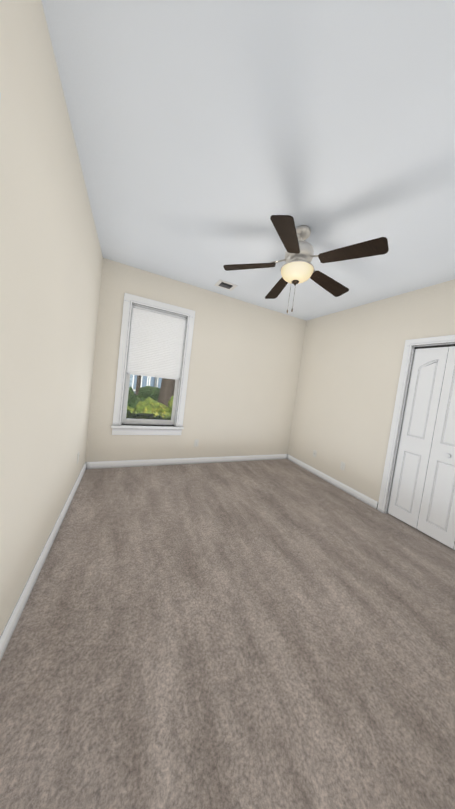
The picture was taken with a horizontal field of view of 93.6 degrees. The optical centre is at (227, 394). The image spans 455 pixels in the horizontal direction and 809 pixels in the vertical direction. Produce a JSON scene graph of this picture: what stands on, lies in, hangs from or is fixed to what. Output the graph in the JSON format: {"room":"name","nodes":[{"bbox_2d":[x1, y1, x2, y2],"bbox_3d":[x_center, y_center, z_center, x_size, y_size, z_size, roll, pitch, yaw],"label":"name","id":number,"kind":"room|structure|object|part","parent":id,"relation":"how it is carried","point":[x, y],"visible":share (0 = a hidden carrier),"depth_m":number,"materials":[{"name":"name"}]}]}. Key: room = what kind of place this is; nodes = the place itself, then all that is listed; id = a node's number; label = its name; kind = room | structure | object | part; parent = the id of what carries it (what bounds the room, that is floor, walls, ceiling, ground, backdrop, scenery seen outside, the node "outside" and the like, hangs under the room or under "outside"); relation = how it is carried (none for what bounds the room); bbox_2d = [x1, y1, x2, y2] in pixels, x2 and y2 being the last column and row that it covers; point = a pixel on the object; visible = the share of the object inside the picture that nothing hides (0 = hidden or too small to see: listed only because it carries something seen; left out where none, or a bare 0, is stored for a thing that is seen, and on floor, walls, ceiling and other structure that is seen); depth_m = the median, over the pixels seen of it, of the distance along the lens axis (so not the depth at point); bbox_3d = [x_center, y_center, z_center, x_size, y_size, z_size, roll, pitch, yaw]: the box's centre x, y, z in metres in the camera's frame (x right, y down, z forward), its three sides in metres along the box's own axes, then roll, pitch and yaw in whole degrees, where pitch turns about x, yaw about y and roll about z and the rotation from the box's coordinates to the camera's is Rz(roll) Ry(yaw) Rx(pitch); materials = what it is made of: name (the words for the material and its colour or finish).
{"room":"empty bedroom","nodes":[
{"label":"empty bedroom","id":0,"kind":"room"},
{"bbox_2d":[0,0,102,635],"bbox_3d":[-1.111,-0.199,1.223,0.150,2.740,3.650,6,4,-25],"label":"wall","id":1,"kind":"structure","parent":0,"point":[51,259],"depth_m":1.04,"materials":[{"name":"beige paint"}]},
{"bbox_2d":[0,462,85,660],"bbox_3d":[-1.194,1.119,1.325,0.016,0.095,3.334,6,4,-25],"label":"baseboard","id":2,"kind":"structure","parent":1,"relation":"attached to","point":[9,628],"depth_m":1.29,"materials":[{"name":"white paint"}]},
{"bbox_2d":[85,258,305,461],"bbox_3d":[-0.218,-0.222,3.562,3.432,2.740,0.150,6,4,-25],"label":"wall","id":3,"kind":"structure","parent":0,"point":[244,368],"depth_m":3.46,"materials":[{"name":"beige paint"}]},
{"bbox_2d":[111,424,183,434],"bbox_3d":[-1.157,0.530,3.152,0.989,0.133,0.140,6,4,-25],"label":"sill","id":4,"kind":"structure","parent":3,"relation":"attached to","point":[134,429],"depth_m":3.10,"materials":[{"name":"white paint"}]},
{"bbox_2d":[112,293,194,426],"bbox_3d":[-1.062,-0.422,3.143,0.967,1.782,0.176,6,4,-25],"label":"window","id":5,"kind":"structure","parent":3,"relation":"in","point":[156,343],"depth_m":3.09,"materials":[{"name":"white plastic"}]},
{"bbox_2d":[126,305,185,379],"bbox_3d":[-1.018,-0.721,3.113,0.733,0.950,0.044,6,4,-25],"label":"shade","id":6,"kind":"object","parent":5,"relation":"attached to","point":[156,337],"depth_m":3.09,"materials":[{"name":"white fabric"}]},
{"bbox_2d":[86,454,287,468],"bbox_3d":[-0.345,1.097,3.561,3.432,0.095,0.016,6,4,-25],"label":"baseboard","id":7,"kind":"structure","parent":3,"relation":"attached to","point":[126,463],"depth_m":3.34,"materials":[{"name":"white paint"}]},
{"bbox_2d":[194,440,198,446],"bbox_3d":[-0.503,0.790,3.459,0.070,0.115,0.007,6,4,-25],"label":"electrical outlet","id":8,"kind":"object","parent":3,"relation":"attached to","point":[196,442],"visible":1,"depth_m":3.46,"materials":[{"name":"white plastic"}]},
{"bbox_2d":[0,459,454,808],"bbox_3d":[0.669,1.406,2.217,4.482,0.120,3.650,6,4,-25],"label":"floor","id":9,"kind":"structure","parent":0,"point":[270,634],"depth_m":1.10,"materials":[{"name":"carpet"}]},
{"bbox_2d":[41,0,454,320],"bbox_3d":[1.017,-1.428,2.057,4.482,0.120,3.650,6,4,-25],"label":"ceiling","id":10,"kind":"structure","parent":0,"point":[211,137],"depth_m":1.17,"materials":[{"name":"paint"}]},
{"bbox_2d":[214,280,237,290],"bbox_3d":[-0.024,-1.547,3.043,0.271,0.009,0.210,6,4,-25],"label":"ceiling vent","id":11,"kind":"object","parent":10,"relation":"in","point":[225,285],"visible":1,"depth_m":3.03,"materials":[{"name":"white metal"}]},
{"bbox_2d":[223,215,388,312],"bbox_3d":[0.634,-1.058,1.882,1.215,0.687,1.253,6,4,-25],"label":"ceiling fan","id":12,"kind":"object","parent":10,"relation":"hanging from","point":[297,267],"visible":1,"depth_m":1.75,"materials":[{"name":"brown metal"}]},
{"bbox_2d":[288,279,454,511],"bbox_3d":[2.121,0.112,2.734,0.150,2.740,3.650,6,4,-25],"label":"wall","id":13,"kind":"structure","parent":0,"point":[349,375],"depth_m":3.08,"materials":[{"name":"beige paint"}]},
{"bbox_2d":[287,454,377,508],"bbox_3d":[1.554,1.334,3.499,0.016,0.095,1.714,6,4,-25],"label":"baseboard","id":14,"kind":"structure","parent":13,"relation":"attached to","point":[369,501],"depth_m":3.24,"materials":[{"name":"white paint"}]},
{"bbox_2d":[340,462,344,469],"bbox_3d":[1.723,1.075,3.200,0.007,0.115,0.070,6,4,-25],"label":"electrical outlet","id":15,"kind":"object","parent":13,"relation":"attached to","point":[342,466],"visible":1,"depth_m":3.20,"materials":[{"name":"white plastic"}]},
{"bbox_2d":[377,335,454,549],"bbox_3d":[2.387,0.483,2.062,0.173,2.145,1.382,6,4,-25],"label":"closet","id":16,"kind":"object","parent":13,"relation":"attached to","point":[417,490],"visible":1,"depth_m":2.38,"materials":[{"name":"white paint"}]},
{"bbox_3d":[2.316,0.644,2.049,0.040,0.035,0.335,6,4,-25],"label":"door knob","id":17,"kind":"part","parent":16,"relation":"part of","materials":[{"name":"white paint"}]},
{"label":"outside","id":18,"kind":"structure","parent":0,"visible":0},
{"bbox_3d":[-5.952,-0.133,24.033,70.000,0.120,41.580,6,4,-25],"label":"ground","id":19,"kind":"structure","parent":18,"visible":0},
{"bbox_2d":[135,375,140,394],"bbox_3d":[-2.481,-2.721,9.493,2.573,7.520,0.198,4,4,-39],"label":"tree","id":20,"kind":"object","parent":19,"relation":"on","point":[138,384],"depth_m":8.82,"materials":[{"name":"brown plant"}]},
{"bbox_2d":[129,374,161,392],"bbox_3d":[-4.790,-3.331,15.093,20.000,7.500,6.069,6,4,-25],"label":"house","id":21,"kind":"structure","parent":19,"relation":"on","point":[152,381],"depth_m":12.11,"materials":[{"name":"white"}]},
{"bbox_2d":[126,386,173,419],"bbox_3d":[-1.695,0.765,7.496,7.572,2.161,6.030,6,4,-25],"label":"bush","id":22,"kind":"object","parent":19,"relation":"on","point":[138,404],"depth_m":5.86,"materials":[{"name":"green plant"}]},
{"bbox_2d":[158,378,174,406],"bbox_3d":[-1.623,-3.488,7.060,1.007,9.520,1.004,6,4,-25],"label":"tree","id":23,"kind":"object","parent":19,"relation":"on","point":[163,397],"depth_m":7.03,"materials":[{"name":"brown plant"}]}
]}

